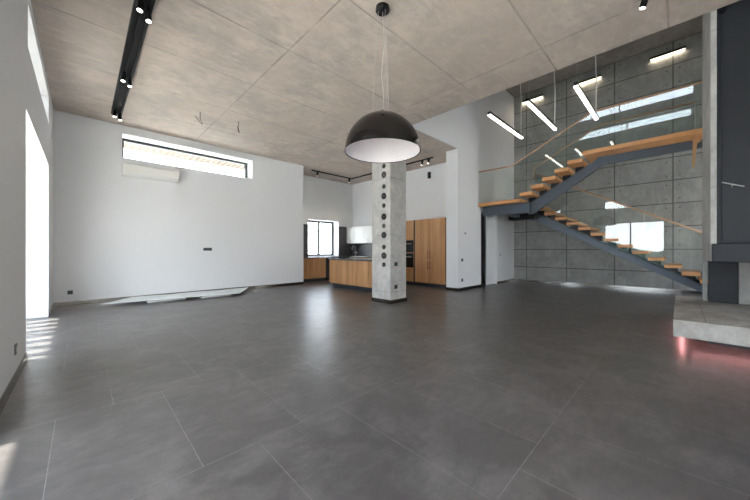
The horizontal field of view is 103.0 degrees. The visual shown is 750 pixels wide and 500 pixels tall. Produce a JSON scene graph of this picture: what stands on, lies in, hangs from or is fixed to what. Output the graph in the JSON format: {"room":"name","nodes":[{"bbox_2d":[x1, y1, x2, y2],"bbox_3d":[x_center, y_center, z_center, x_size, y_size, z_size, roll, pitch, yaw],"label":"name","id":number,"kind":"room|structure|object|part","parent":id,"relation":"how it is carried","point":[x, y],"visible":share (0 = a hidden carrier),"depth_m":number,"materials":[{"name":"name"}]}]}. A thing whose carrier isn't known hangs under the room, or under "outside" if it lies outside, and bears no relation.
{"room":"empty living room","nodes":[
{"label":"empty living room","id":0,"kind":"room"},
{"bbox_2d":[0,0,52,397],"bbox_3d":[-2.742,-0.855,1.864,0.450,4.050,12.500,0,0,-44],"label":"wall","id":1,"kind":"structure","parent":0,"point":[26,107],"depth_m":2.93,"materials":[{"name":"white paint"}]},
{"bbox_2d":[14,343,17,354],"bbox_3d":[-3.184,0.880,2.648,0.015,0.090,0.080,0,0,-44],"label":"wall socket","id":2,"kind":"object","parent":1,"relation":"attached to","point":[16,344],"visible":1,"depth_m":2.63,"materials":[{"name":"grey plastic"}]},
{"bbox_2d":[0,303,53,414],"bbox_3d":[-3.136,1.127,2.598,0.014,0.084,9.900,0,0,-44],"label":"baseboard","id":3,"kind":"structure","parent":1,"relation":"attached to","point":[3,400],"depth_m":2.54,"materials":[{"name":"metal"}]},
{"bbox_2d":[53,110,302,302],"bbox_3d":[-4.700,-0.855,8.344,5.820,4.050,0.500,0,0,-44],"label":"wall","id":4,"kind":"structure","parent":0,"point":[115,235],"depth_m":7.41,"materials":[{"name":"white paint"}]},
{"bbox_2d":[122,162,178,182],"bbox_3d":[-5.377,-1.850,7.185,1.090,0.280,0.209,0,0,-44],"label":"air conditioner","id":5,"kind":"object","parent":4,"relation":"attached to","point":[128,169],"visible":1,"depth_m":7.09,"materials":[{"name":"white plastic"}]},
{"bbox_2d":[54,282,303,306],"bbox_3d":[-4.515,1.127,8.165,5.806,0.084,0.014,0,0,-44],"label":"baseboard","id":6,"kind":"structure","parent":4,"relation":"attached to","point":[69,303],"depth_m":6.88,"materials":[{"name":"metal"}]},
{"bbox_2d":[124,142,243,169],"bbox_3d":[-5.586,-2.755,8.491,6.300,0.050,0.950,0,0,-44],"label":"eave","id":7,"kind":"object","parent":4,"relation":"attached to","point":[130,146],"visible":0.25,"depth_m":8.62},
{"bbox_2d":[125,143,243,169],"bbox_3d":[-5.579,-2.720,8.477,6.190,0.020,0.880,0,0,-44],"label":"batten","id":8,"kind":"object","parent":7,"relation":"attached to","point":[127,144],"visible":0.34,"depth_m":8.74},
{"bbox_2d":[122,138,246,177],"bbox_3d":[-5.069,-2.417,8.249,3.000,0.555,0.070,0,0,-44],"label":"window","id":9,"kind":"structure","parent":4,"relation":"in","point":[123,139],"depth_m":8.06,"materials":[{"name":"black metal"}]},
{"bbox_2d":[303,175,352,256],"bbox_3d":[-2.121,-0.855,12.377,3.510,4.050,0.446,0,0,-44],"label":"wall","id":10,"kind":"structure","parent":0,"point":[325,200],"depth_m":12.30,"materials":[{"name":"white paint"}]},
{"bbox_2d":[308,220,332,255],"bbox_3d":[-2.345,-0.480,12.385,1.480,1.440,0.070,0,0,-44],"label":"window","id":11,"kind":"structure","parent":10,"relation":"in","point":[317,222],"depth_m":12.38,"materials":[{"name":"black metal"}]},
{"bbox_2d":[0,280,749,499],"bbox_3d":[1.489,1.270,6.497,12.980,0.200,14.000,0,0,-44],"label":"floor","id":12,"kind":"structure","parent":0,"point":[313,390],"depth_m":2.33,"materials":[{"name":"tile"}]},
{"bbox_2d":[146,298,185,302],"bbox_3d":[-4.937,1.139,7.021,0.730,0.061,0.500,0,0,-44],"label":"support block","id":13,"kind":"object","parent":12,"relation":"on","point":[149,301],"visible":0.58,"depth_m":6.79,"materials":[{"name":"white paint"}]},
{"bbox_2d":[103,287,247,303],"bbox_3d":[-4.541,1.104,7.331,3.230,0.008,1.110,0,0,-44],"label":"sheet","id":14,"kind":"object","parent":13,"relation":"on","point":[234,290],"visible":1,"depth_m":7.21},
{"bbox_2d":[200,294,230,297],"bbox_3d":[-4.117,1.139,7.613,0.670,0.061,0.500,0,0,-44],"label":"support block","id":15,"kind":"object","parent":12,"relation":"on","point":[226,294],"visible":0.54,"depth_m":7.40,"materials":[{"name":"white paint"}]},
{"bbox_2d":[303,258,325,281],"bbox_3d":[-2.549,0.740,11.221,1.260,0.860,0.600,0,0,-44],"label":"base cabinet","id":16,"kind":"object","parent":12,"relation":"on","point":[314,269],"visible":0.71,"depth_m":11.10,"materials":[{"name":"brown wood"}]},
{"bbox_3d":[-2.571,0.682,10.793,0.626,0.735,0.020,0,0,-44],"label":"door","id":17,"kind":"part","parent":16,"relation":"part of","materials":[{"name":"brown wood"}]},
{"bbox_3d":[-2.120,0.682,11.234,0.626,0.735,0.020,0,0,-44],"label":"door","id":18,"kind":"part","parent":16,"relation":"part of","materials":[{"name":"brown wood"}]},
{"bbox_2d":[325,258,329,279],"bbox_3d":[-1.680,0.740,12.092,1.160,0.860,0.570,0,0,-44],"label":"dishwasher","id":19,"kind":"object","parent":12,"relation":"on","point":[327,277],"visible":0.25,"depth_m":11.57,"materials":[{"name":"black metal"}]},
{"bbox_2d":[329,258,371,291],"bbox_3d":[-0.356,0.720,9.014,0.935,0.900,2.220,0,0,-44],"label":"kitchen island","id":20,"kind":"object","parent":12,"relation":"on","point":[347,273],"visible":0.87,"depth_m":8.73,"materials":[{"name":"brown wood"}]},
{"bbox_3d":[-1.313,0.675,9.359,0.020,0.710,0.358,0,0,-44],"label":"door","id":21,"kind":"part","parent":20,"relation":"part of","materials":[{"name":"brown wood"}]},
{"bbox_3d":[-0.914,0.675,8.951,0.020,0.710,0.758,0,0,-44],"label":"door","id":22,"kind":"part","parent":20,"relation":"part of","materials":[{"name":"brown wood"}]},
{"bbox_2d":[329,258,371,261],"bbox_3d":[-0.356,0.292,9.014,0.935,0.044,2.220,0,0,-44],"label":"island countertop","id":23,"kind":"structure","parent":20,"relation":"on","point":[345,259],"depth_m":8.91,"materials":[{"name":"grey stone"}]},
{"bbox_3d":[-0.407,0.675,8.433,0.020,0.710,0.668,0,0,-44],"label":"door","id":24,"kind":"part","parent":20,"relation":"part of","materials":[{"name":"brown wood"}]},
{"bbox_3d":[-0.037,0.675,8.059,0.015,0.710,0.367,0,0,-44],"label":"panel","id":25,"kind":"part","parent":20,"relation":"part of","materials":[{"name":"brown wood"}]},
{"bbox_2d":[372,161,406,303],"bbox_3d":[0.328,-0.855,6.840,0.568,4.050,0.584,0,0,-44],"label":"concrete column","id":26,"kind":"structure","parent":12,"relation":"on","point":[388,179],"depth_m":6.64,"materials":[{"name":"concrete"}]},
{"bbox_3d":[0.328,1.127,6.840,0.568,0.084,0.584,0,0,-44],"label":"skirting","id":27,"kind":"part","parent":26,"relation":"part of","materials":[{"name":"metal"}]},
{"bbox_2d":[406,220,415,284],"bbox_3d":[1.317,0.090,10.339,0.650,2.160,0.650,0,0,-44],"label":"tall cabinet","id":28,"kind":"object","parent":12,"relation":"on","point":[410,225],"visible":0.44,"depth_m":10.00,"materials":[{"name":"brown wood"}]},
{"bbox_2d":[406,253,412,267],"bbox_3d":[1.257,0.350,10.315,0.570,0.470,0.550,0,0,-44],"label":"oven","id":29,"kind":"object","parent":28,"relation":"in","point":[409,256],"visible":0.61,"depth_m":10.04,"materials":[{"name":"black glass"}]},
{"bbox_2d":[406,240,412,251],"bbox_3d":[1.257,-0.125,10.315,0.570,0.400,0.550,0,0,-44],"label":"microwave oven","id":30,"kind":"object","parent":28,"relation":"in","point":[409,243],"visible":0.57,"depth_m":10.04,"materials":[{"name":"black glass"}]},
{"bbox_3d":[1.075,0.833,10.136,0.020,0.435,0.596,0,0,-44],"label":"drawer","id":31,"kind":"part","parent":28,"relation":"part of","materials":[{"name":"brown wood"}]},
{"bbox_3d":[1.075,-0.670,10.136,0.020,0.630,0.596,0,0,-44],"label":"door","id":32,"kind":"part","parent":28,"relation":"part of","materials":[{"name":"brown wood"}]},
{"bbox_3d":[1.531,0.033,10.128,0.640,2.045,0.050,0,0,-44],"label":"panel","id":33,"kind":"part","parent":28,"relation":"part of","materials":[{"name":"brown wood"}]},
{"bbox_2d":[415,217,445,287],"bbox_3d":[1.942,0.090,9.676,0.685,2.160,1.150,0,0,-44],"label":"tall cabinet","id":34,"kind":"object","parent":12,"relation":"on","point":[430,234],"visible":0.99,"depth_m":9.43,"materials":[{"name":"brown wood"}]},
{"bbox_3d":[1.527,0.688,9.674,0.020,0.725,0.565,0,0,-44],"label":"door","id":35,"kind":"part","parent":34,"relation":"part of","materials":[{"name":"brown wood"}]},
{"bbox_3d":[1.527,-0.337,9.674,0.020,1.297,0.565,0,0,-44],"label":"door","id":36,"kind":"part","parent":34,"relation":"part of","materials":[{"name":"brown wood"}]},
{"bbox_3d":[1.931,0.688,9.262,0.020,0.725,0.565,0,0,-44],"label":"door","id":37,"kind":"part","parent":34,"relation":"part of","materials":[{"name":"brown wood"}]},
{"bbox_3d":[1.931,-0.337,9.262,0.020,1.297,0.565,0,0,-44],"label":"door","id":38,"kind":"part","parent":34,"relation":"part of","materials":[{"name":"brown wood"}]},
{"bbox_2d":[446,149,480,287],"bbox_3d":[2.719,-0.855,9.087,1.400,4.050,0.380,0,0,-44],"label":"wall pier","id":39,"kind":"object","parent":12,"relation":"on","point":[463,177],"visible":0.93,"depth_m":8.72,"materials":[{"name":"white paint"}]},
{"bbox_2d":[446,284,480,290],"bbox_3d":[2.719,1.127,9.077,1.414,0.084,0.394,0,0,-44],"label":"baseboard","id":40,"kind":"object","parent":39,"relation":"attached to","point":[474,286],"visible":0.96,"depth_m":8.69,"materials":[{"name":"metal"}]},
{"bbox_2d":[478,81,707,294],"bbox_3d":[6.518,-1.040,7.923,2.800,4.682,6.600,0,0,-44],"label":"staircase","id":41,"kind":"structure","parent":12,"relation":"on","point":[534,209],"depth_m":7.69,"materials":[{"name":"brown wood"}]},
{"bbox_3d":[5.546,-2.890,6.957,0.044,0.982,6.580,0,0,-44],"label":"handrail","id":42,"kind":"part","parent":41,"relation":"part of","materials":[{"name":"brown wood"}]},
{"bbox_3d":[6.019,-2.791,7.932,0.044,1.121,3.392,0,0,-44],"label":"handrail","id":43,"kind":"part","parent":41,"relation":"part of","materials":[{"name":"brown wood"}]},
{"bbox_3d":[6.462,-1.136,7.679,0.044,2.481,4.351,0,0,-44],"label":"handrail","id":44,"kind":"part","parent":41,"relation":"part of","materials":[{"name":"brown wood"}]},
{"bbox_2d":[673,295,749,349],"bbox_3d":[5.294,0.997,3.684,2.680,0.346,2.255,0,0,-44],"label":"hearth","id":45,"kind":"object","parent":12,"relation":"on","point":[725,324],"visible":1,"depth_m":3.53,"materials":[{"name":"concrete"}]},
{"bbox_2d":[702,0,749,304],"bbox_3d":[5.146,-2.479,3.806,1.920,6.602,1.238,0,0,-44],"label":"fireplace","id":46,"kind":"object","parent":45,"relation":"on","point":[726,29],"visible":1,"depth_m":3.56,"materials":[{"name":"metal"}]},
{"bbox_3d":[4.139,-2.850,3.549,0.040,0.060,0.060,0,0,-44],"label":"knob","id":47,"kind":"part","parent":46,"relation":"part of","materials":[{"name":"black metal"}]},
{"bbox_3d":[5.437,0.481,4.668,0.100,0.682,0.302,0,0,-44],"label":"firebox door","id":48,"kind":"part","parent":46,"relation":"part of","materials":[{"name":"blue metal"}]},
{"bbox_2d":[712,243,749,261],"bbox_3d":[5.113,0.033,3.769,1.820,0.215,1.230,0,0,-44],"label":"hood","id":49,"kind":"object","parent":46,"relation":"attached to","point":[721,252],"depth_m":3.47,"materials":[{"name":"grey metal"}]},
{"bbox_3d":[4.180,-0.767,3.485,0.016,0.089,0.175,0,0,-41],"label":"damper handle","id":50,"kind":"part","parent":46,"relation":"part of","materials":[{"name":"metal"}]},
{"bbox_3d":[4.551,-1.815,3.160,0.015,3.430,1.148,0,0,-44],"label":"chimney panel","id":51,"kind":"part","parent":46,"relation":"part of","materials":[{"name":"grey metal"}]},
{"bbox_2d":[31,0,739,184],"bbox_3d":[-0.197,-3.030,4.846,11.300,0.300,14.000,0,0,-44],"label":"ceiling","id":52,"kind":"structure","parent":0,"point":[296,76],"depth_m":4.42,"materials":[{"name":"concrete"}]},
{"bbox_2d":[111,0,155,115],"bbox_3d":[-1.668,-2.855,2.425,0.170,0.050,10.800,0,0,-44],"label":"channel","id":53,"kind":"object","parent":52,"relation":"attached to","point":[137,28],"visible":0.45,"depth_m":4.27,"materials":[{"name":"black metal"}]},
{"bbox_2d":[113,109,116,117],"bbox_3d":[-5.298,-2.776,6.079,0.078,0.147,0.100,0,0,-44],"label":"track spotlight","id":54,"kind":"object","parent":53,"relation":"attached to","point":[114,110],"visible":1,"depth_m":6.05,"materials":[{"name":"metal"}]},
{"bbox_2d":[121,71,126,81],"bbox_3d":[-4.038,-2.776,4.793,0.078,0.147,0.100,0,0,-44],"label":"track spotlight","id":55,"kind":"object","parent":53,"relation":"attached to","point":[123,75],"visible":1,"depth_m":4.77,"materials":[{"name":"metal"}]},
{"bbox_3d":[-1.720,-2.855,2.375,0.025,0.050,10.800,0,0,-44],"label":"rail","id":56,"kind":"part","parent":53,"relation":"part of","materials":[{"name":"black metal"}]},
{"bbox_2d":[126,76,131,86],"bbox_3d":[-4.070,-2.776,4.944,0.076,0.147,0.100,0,0,-44],"label":"track spotlight","id":57,"kind":"object","parent":53,"relation":"attached to","point":[129,82],"visible":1,"depth_m":4.92,"materials":[{"name":"metal"}]},
{"bbox_3d":[-1.661,-2.859,2.418,0.030,0.018,10.780,0,0,-44],"label":"conductor rail","id":58,"kind":"part","parent":53,"relation":"part of","materials":[{"name":"black metal"}]},
{"bbox_2d":[136,0,144,12],"bbox_3d":[-2.660,-2.776,3.385,0.078,0.147,0.100,0,0,-44],"label":"track spotlight","id":59,"kind":"object","parent":53,"relation":"attached to","point":[140,3],"visible":1,"depth_m":3.36,"materials":[{"name":"metal"}]},
{"bbox_2d":[144,6,151,22],"bbox_3d":[-2.692,-2.776,3.537,0.076,0.147,0.100,0,0,-44],"label":"track spotlight","id":60,"kind":"object","parent":53,"relation":"attached to","point":[147,13],"visible":0.99,"depth_m":3.51,"materials":[{"name":"metal"}]},
{"bbox_2d":[311,157,432,178],"bbox_3d":[-0.236,-2.842,9.832,1.860,0.075,3.860,0,0,-44],"label":"track","id":61,"kind":"object","parent":52,"relation":"hanging from","point":[426,158],"visible":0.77,"depth_m":10.94,"materials":[{"name":"black metal"}]},
{"bbox_3d":[-1.573,-2.822,11.196,1.860,0.035,0.040,0,0,-44],"label":"track rail","id":62,"kind":"part","parent":61,"relation":"part of","materials":[{"name":"black metal"}]},
{"bbox_3d":[0.428,-2.822,10.454,0.040,0.035,3.820,0,0,-44],"label":"track rail","id":63,"kind":"part","parent":61,"relation":"part of","materials":[{"name":"black metal"}]},
{"bbox_2d":[345,2,420,162],"bbox_3d":[0.090,-2.017,3.538,0.898,1.716,0.898,0,0,-44],"label":"dome pendant lamp","id":64,"kind":"object","parent":52,"relation":"hanging from","point":[382,136],"visible":1,"depth_m":3.48,"materials":[{"name":"black plastic"}]},
{"bbox_3d":[0.090,-1.387,3.538,0.890,0.445,0.890,0,0,-44],"label":"lamp shade","id":65,"kind":"part","parent":64,"relation":"part of","materials":[{"name":"black metal"}]},
{"bbox_3d":[0.089,-2.235,3.538,0.035,1.180,0.011,0,0,-12],"label":"cord","id":66,"kind":"part","parent":64,"relation":"part of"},
{"bbox_3d":[3.760,-2.860,2.535,0.040,0.040,2.360,0,0,-44],"label":"ceiling track","id":67,"kind":"object","parent":52,"relation":"attached to","visible":0},
{"bbox_2d":[639,0,647,9],"bbox_3d":[2.997,-2.766,3.314,0.064,0.148,0.105,0,0,-26],"label":"track spotlight","id":68,"kind":"object","parent":67,"relation":"attached to","point":[643,4],"visible":1,"depth_m":3.31,"materials":[{"name":"metal"}]},
{"bbox_2d":[353,162,445,256],"bbox_3d":[1.012,-0.855,11.405,0.395,4.050,5.320,0,0,-44],"label":"wall","id":69,"kind":"structure","parent":0,"point":[425,197],"depth_m":10.58,"materials":[{"name":"white paint"}]},
{"bbox_2d":[303,224,371,256],"bbox_3d":[-0.946,-0.366,10.899,3.100,1.268,3.298,0,0,-44],"label":"backsplash","id":70,"kind":"structure","parent":69,"relation":"attached to","point":[345,249],"depth_m":12.68,"materials":[{"name":"stone"}]},
{"bbox_2d":[347,226,362,243],"bbox_3d":[-0.736,-0.630,12.632,0.375,0.700,1.080,0,0,-44],"label":"upper cabinet","id":71,"kind":"object","parent":69,"relation":"attached to","point":[354,234],"visible":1,"depth_m":12.53,"materials":[{"name":"white paint"}]},
{"bbox_3d":[-1.034,-0.630,12.718,0.020,0.696,0.536,0,0,-44],"label":"door","id":72,"kind":"part","parent":71,"relation":"part of","materials":[{"name":"white paint"}]},
{"bbox_3d":[-0.656,-0.630,12.332,0.020,0.696,0.536,0,0,-44],"label":"door","id":73,"kind":"part","parent":71,"relation":"part of","materials":[{"name":"white paint"}]},
{"bbox_2d":[363,225,371,242],"bbox_3d":[0.020,-0.630,11.860,0.375,0.700,1.080,0,0,-44],"label":"upper cabinet","id":74,"kind":"object","parent":69,"relation":"attached to","point":[367,230],"visible":0.33,"depth_m":11.96,"materials":[{"name":"white paint"}]},
{"bbox_2d":[413,90,513,283],"bbox_3d":[2.932,-2.305,9.240,6.280,6.950,0.300,0,0,-44],"label":"wall","id":75,"kind":"structure","parent":0,"point":[468,128],"depth_m":10.08,"materials":[{"name":"white paint"}]},
{"bbox_2d":[486,216,494,284],"bbox_3d":[3.921,-0.010,10.159,0.580,2.340,0.050,0,0,-44],"label":"door","id":76,"kind":"structure","parent":75,"relation":"in","point":[490,220],"depth_m":10.12,"materials":[{"name":"white paint"}]},
{"bbox_2d":[497,279,513,283],"bbox_3d":[4.750,1.127,10.800,1.500,0.084,0.014,0,0,-44],"label":"baseboard","id":77,"kind":"structure","parent":75,"relation":"attached to","point":[509,280],"depth_m":10.68,"materials":[{"name":"metal"}]},
{"bbox_2d":[481,214,485,280],"bbox_3d":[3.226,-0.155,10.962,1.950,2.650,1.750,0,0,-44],"label":"door frame","id":78,"kind":"structure","parent":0,"point":[483,218],"depth_m":11.36,"materials":[{"name":"paint"}]},
{"bbox_2d":[506,15,701,97],"bbox_3d":[5.626,-5.930,6.489,7.080,0.300,8.200,0,0,-44],"label":"ceiling","id":79,"kind":"structure","parent":0,"point":[690,27],"depth_m":8.82,"materials":[{"name":"concrete"}]},
{"bbox_2d":[488,84,522,138],"bbox_3d":[3.035,-4.289,6.856,1.870,2.982,0.060,0,0,-44],"label":"linear pendant light","id":80,"kind":"object","parent":79,"relation":"hanging from","point":[491,115],"visible":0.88,"depth_m":6.82,"materials":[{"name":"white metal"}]},
{"bbox_2d":[488,114,522,138],"bbox_3d":[3.035,-2.810,6.856,1.840,0.024,0.054,0,0,-44],"label":"diffuser","id":81,"kind":"object","parent":80,"relation":"attached to","point":[492,116],"depth_m":6.76,"materials":[{"name":"white plastic"}]},
{"bbox_2d":[525,71,556,129],"bbox_3d":[3.556,-4.289,6.324,1.870,2.982,0.060,0,0,-44],"label":"linear pendant light","id":82,"kind":"object","parent":79,"relation":"hanging from","point":[528,101],"visible":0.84,"depth_m":6.30,"materials":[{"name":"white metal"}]},
{"bbox_2d":[526,101,556,129],"bbox_3d":[3.556,-2.810,6.324,1.840,0.024,0.054,0,0,-44],"label":"diffuser","id":83,"kind":"object","parent":82,"relation":"attached to","point":[529,103],"depth_m":6.22,"materials":[{"name":"white plastic"}]},
{"bbox_2d":[573,55,597,119],"bbox_3d":[4.102,-4.289,5.766,1.870,2.982,0.060,0,0,-44],"label":"linear pendant light","id":84,"kind":"object","parent":79,"relation":"hanging from","point":[577,87],"visible":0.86,"depth_m":5.78,"materials":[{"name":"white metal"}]},
{"bbox_2d":[574,85,597,119],"bbox_3d":[4.102,-2.810,5.766,1.840,0.024,0.054,0,0,-44],"label":"diffuser","id":85,"kind":"object","parent":84,"relation":"attached to","point":[578,89],"depth_m":5.65,"materials":[{"name":"white plastic"}]},
{"bbox_2d":[514,32,707,290],"bbox_3d":[7.872,-2.305,8.898,0.300,6.950,7.700,0,0,-44],"label":"wall","id":86,"kind":"structure","parent":0,"point":[667,186],"depth_m":9.10,"materials":[{"name":"concrete"}]},
{"bbox_2d":[522,94,542,102],"bbox_3d":[5.709,-5.485,10.839,0.075,0.060,0.720,0,0,-44],"label":"wall light","id":87,"kind":"object","parent":86,"relation":"attached to","point":[539,96],"visible":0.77,"depth_m":10.75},
{"bbox_2d":[578,75,601,83],"bbox_3d":[6.877,-5.485,9.646,0.075,0.060,0.720,0,0,-44],"label":"wall light","id":88,"kind":"object","parent":86,"relation":"attached to","point":[598,76],"visible":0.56,"depth_m":9.59,"materials":[{"name":"white plastic"}]},
{"bbox_2d":[514,279,701,293],"bbox_3d":[7.869,1.127,8.676,0.014,0.084,7.386,0,0,-44],"label":"baseboard","id":89,"kind":"structure","parent":86,"relation":"attached to","point":[524,280],"depth_m":9.14,"materials":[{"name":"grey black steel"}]},
{"bbox_2d":[650,46,685,60],"bbox_3d":[8.165,-5.485,8.331,0.075,0.060,0.720,0,0,-44],"label":"wall light","id":90,"kind":"object","parent":86,"relation":"attached to","point":[683,47],"visible":1,"depth_m":8.29,"materials":[{"name":"white plastic"}]},
{"bbox_3d":[0.138,0.740,11.543,0.650,0.860,2.700,0,0,-44],"label":"base cabinet","id":91,"kind":"object","parent":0,"visible":0},
{"bbox_2d":[303,256,371,258],"bbox_3d":[-0.950,0.289,10.896,3.110,0.038,3.300,0,0,-44],"label":"countertop","id":92,"kind":"structure","parent":91,"relation":"on","point":[332,256],"depth_m":11.73,"materials":[{"name":"grey stone"}]}
]}

